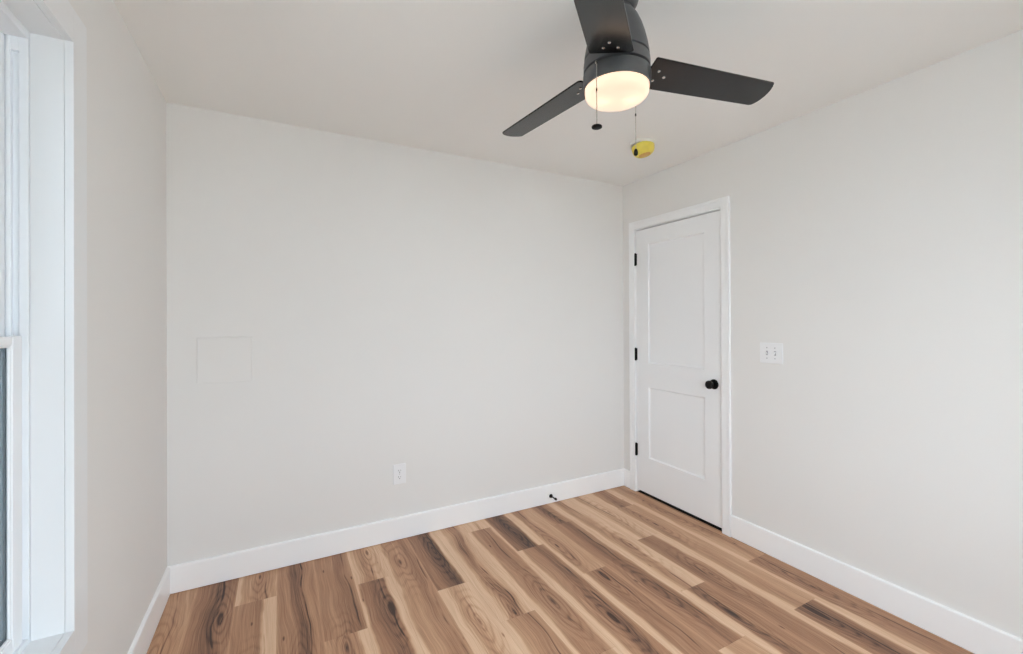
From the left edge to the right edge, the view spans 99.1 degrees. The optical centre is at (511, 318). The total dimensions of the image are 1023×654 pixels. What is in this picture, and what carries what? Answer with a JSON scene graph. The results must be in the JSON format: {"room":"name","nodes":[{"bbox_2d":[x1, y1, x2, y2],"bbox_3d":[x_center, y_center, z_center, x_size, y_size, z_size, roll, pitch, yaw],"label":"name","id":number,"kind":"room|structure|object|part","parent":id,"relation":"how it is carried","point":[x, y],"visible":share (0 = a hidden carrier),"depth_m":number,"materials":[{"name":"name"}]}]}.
{"room":"empty bedroom","nodes":[
{"label":"empty bedroom","id":0,"kind":"room"},
{"bbox_2d":[68,0,166,653],"bbox_3d":[-1.044,0.165,0.697,0.200,2.490,3.612,0,0,-28],"label":"wall","id":1,"kind":"structure","parent":0,"point":[127,246],"depth_m":1.57,"materials":[{"name":"paint"}]},
{"bbox_2d":[0,0,87,653],"bbox_3d":[-1.011,0.044,0.682,0.192,1.722,1.123,0,0,-28],"label":"window","id":2,"kind":"structure","parent":1,"relation":"in","point":[44,561],"depth_m":1.11,"materials":[{"name":"white plastic"}]},
{"bbox_3d":[-1.043,-0.317,0.667,0.013,0.777,0.935,0,0,-28],"label":"sash","id":3,"kind":"part","parent":2,"relation":"part of","materials":[{"name":"white plastic"}]},
{"bbox_3d":[-1.008,0.422,0.682,0.013,0.761,0.899,0,0,-28],"label":"sash","id":4,"kind":"part","parent":2,"relation":"part of","materials":[{"name":"white plastic"}]},
{"bbox_3d":[-1.048,0.044,0.663,0.110,1.554,0.955,0,0,-28],"label":"frame","id":5,"kind":"part","parent":2,"relation":"part of","materials":[{"name":"white plastic"}]},
{"bbox_3d":[-0.935,0.044,0.723,0.018,1.722,1.123,0,0,-28],"label":"casing","id":6,"kind":"part","parent":2,"relation":"part of","materials":[{"name":"white wood"}]},
{"bbox_2d":[127,567,169,653],"bbox_3d":[-0.945,1.289,0.744,0.014,0.134,3.184,0,0,-28],"label":"baseboard","id":7,"kind":"structure","parent":1,"relation":"attached to","point":[142,640],"depth_m":1.85,"materials":[{"name":"white wood"}]},
{"bbox_2d":[166,102,623,565],"bbox_3d":[-0.446,0.169,2.947,2.970,2.490,0.200,0,0,-28],"label":"wall","id":8,"kind":"structure","parent":0,"point":[456,320],"depth_m":2.62,"materials":[{"name":"paint"}]},
{"bbox_2d":[197,336,251,383],"bbox_3d":[-1.491,0.215,2.271,0.243,0.238,0.011,0,0,-28],"label":"access panel","id":9,"kind":"object","parent":8,"relation":"attached to","point":[219,359],"visible":1,"depth_m":2.27,"materials":[{"name":"paint"}]},
{"bbox_2d":[167,468,624,593],"bbox_3d":[-0.391,1.292,2.850,2.970,0.134,0.014,0,0,-28],"label":"baseboard","id":10,"kind":"structure","parent":8,"relation":"attached to","point":[185,576],"depth_m":2.60,"materials":[{"name":"white wood"}]},
{"bbox_2d":[393,463,405,484],"bbox_3d":[-0.692,0.962,2.694,0.079,0.124,0.008,0,0,-28],"label":"wall outlet","id":11,"kind":"object","parent":8,"relation":"attached to","point":[399,470],"visible":1,"depth_m":2.69,"materials":[{"name":"white plastic"}]},
{"bbox_2d":[146,486,973,653],"bbox_3d":[0.405,1.381,1.461,3.090,0.050,3.232,0,0,-28],"label":"floor","id":12,"kind":"structure","parent":0,"point":[617,570],"depth_m":2.10,"materials":[{"name":"brown wood"}]},
{"bbox_2d":[638,490,721,530],"bbox_3d":[1.215,1.356,3.122,0.108,0.005,0.746,0,0,-28],"label":"threshold","id":13,"kind":"object","parent":12,"relation":"on","point":[640,491],"visible":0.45,"depth_m":3.05,"materials":[{"name":"black rubber"}]},
{"bbox_2d":[113,0,1022,185],"bbox_3d":[0.350,-1.144,1.444,3.370,0.120,3.612,0,0,-28],"label":"ceiling","id":14,"kind":"structure","parent":0,"point":[442,76],"depth_m":1.83,"materials":[{"name":"paint"}]},
{"bbox_2d":[502,0,773,155],"bbox_3d":[0.354,-0.825,1.534,0.977,0.516,0.947,0,0,-28],"label":"ceiling fan","id":15,"kind":"object","parent":14,"relation":"hanging from","point":[619,74],"visible":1,"depth_m":1.41,"materials":[{"name":"black metal"}]},
{"bbox_3d":[0.139,-0.804,1.704,0.138,0.006,0.450,-13,4,-40],"label":"fan blade","id":16,"kind":"part","parent":15,"relation":"part of","materials":[{"name":"black wood"}]},
{"bbox_3d":[0.268,-0.702,1.368,0.004,0.194,0.003,0,0,-28],"label":"pull chain","id":17,"kind":"part","parent":15,"relation":"part of","materials":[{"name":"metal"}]},
{"bbox_3d":[0.231,-0.806,1.136,0.138,0.006,0.450,10,8,19],"label":"fan blade","id":18,"kind":"part","parent":15,"relation":"part of","materials":[{"name":"laminate"}]},
{"bbox_3d":[0.349,-0.747,1.446,0.208,0.056,0.208,0,0,-28],"label":"lamp shade","id":19,"kind":"part","parent":15,"relation":"part of","materials":[{"name":"white glass"}]},
{"bbox_3d":[0.433,-0.695,1.521,0.004,0.210,0.003,0,0,-28],"label":"pull chain","id":20,"kind":"part","parent":15,"relation":"part of","materials":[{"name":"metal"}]},
{"bbox_3d":[0.676,-0.807,1.500,0.450,0.006,0.138,4,-11,-10],"label":"fan blade","id":21,"kind":"part","parent":15,"relation":"part of","materials":[{"name":"black wood"}]},
{"bbox_2d":[630,138,654,157],"bbox_3d":[0.807,-1.038,2.683,0.148,0.088,0.148,0,0,-28],"label":"smoke detector","id":22,"kind":"object","parent":14,"relation":"attached to","point":[645,147],"visible":0.94,"depth_m":2.63,"materials":[{"name":"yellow plastic"}]},
{"bbox_2d":[623,29,1022,638],"bbox_3d":[1.755,0.158,2.185,0.200,2.490,3.612,0,0,-28],"label":"wall","id":23,"kind":"structure","parent":0,"point":[876,233],"depth_m":2.00,"materials":[{"name":"paint"}]},
{"bbox_2d":[624,469,629,487],"bbox_3d":[0.934,1.288,3.507,0.014,0.134,0.069,0,0,-28],"label":"baseboard","id":24,"kind":"structure","parent":23,"relation":"attached to","point":[626,472],"depth_m":3.50,"materials":[{"name":"white wood"}]},
{"bbox_2d":[629,196,731,536],"bbox_3d":[1.180,0.299,3.109,0.176,2.117,0.878,0,0,-28],"label":"door","id":25,"kind":"structure","parent":23,"relation":"in","point":[680,293],"depth_m":3.04,"materials":[{"name":"white paint"}]},
{"bbox_3d":[1.208,0.321,3.123,0.114,2.072,0.787,0,0,-28],"label":"frame","id":26,"kind":"part","parent":25,"relation":"part of","materials":[{"name":"white wood"}]},
{"bbox_3d":[1.277,0.426,2.798,0.055,0.055,0.055,0,0,-28],"label":"knob","id":27,"kind":"part","parent":25,"relation":"part of","materials":[{"name":"black metal"}]},
{"bbox_2d":[760,342,782,363],"bbox_3d":[1.474,0.198,2.480,0.020,0.117,0.132,0,0,-28],"label":"light switch","id":28,"kind":"object","parent":23,"relation":"attached to","point":[772,353],"visible":1,"depth_m":2.48,"materials":[{"name":"white plastic"}]},
{"bbox_2d":[731,515,1022,653],"bbox_3d":[1.888,1.280,1.713,0.014,0.134,2.234,0,0,-28],"label":"baseboard","id":29,"kind":"structure","parent":23,"relation":"attached to","point":[973,635],"depth_m":2.01,"materials":[{"name":"white wood"}]}
]}

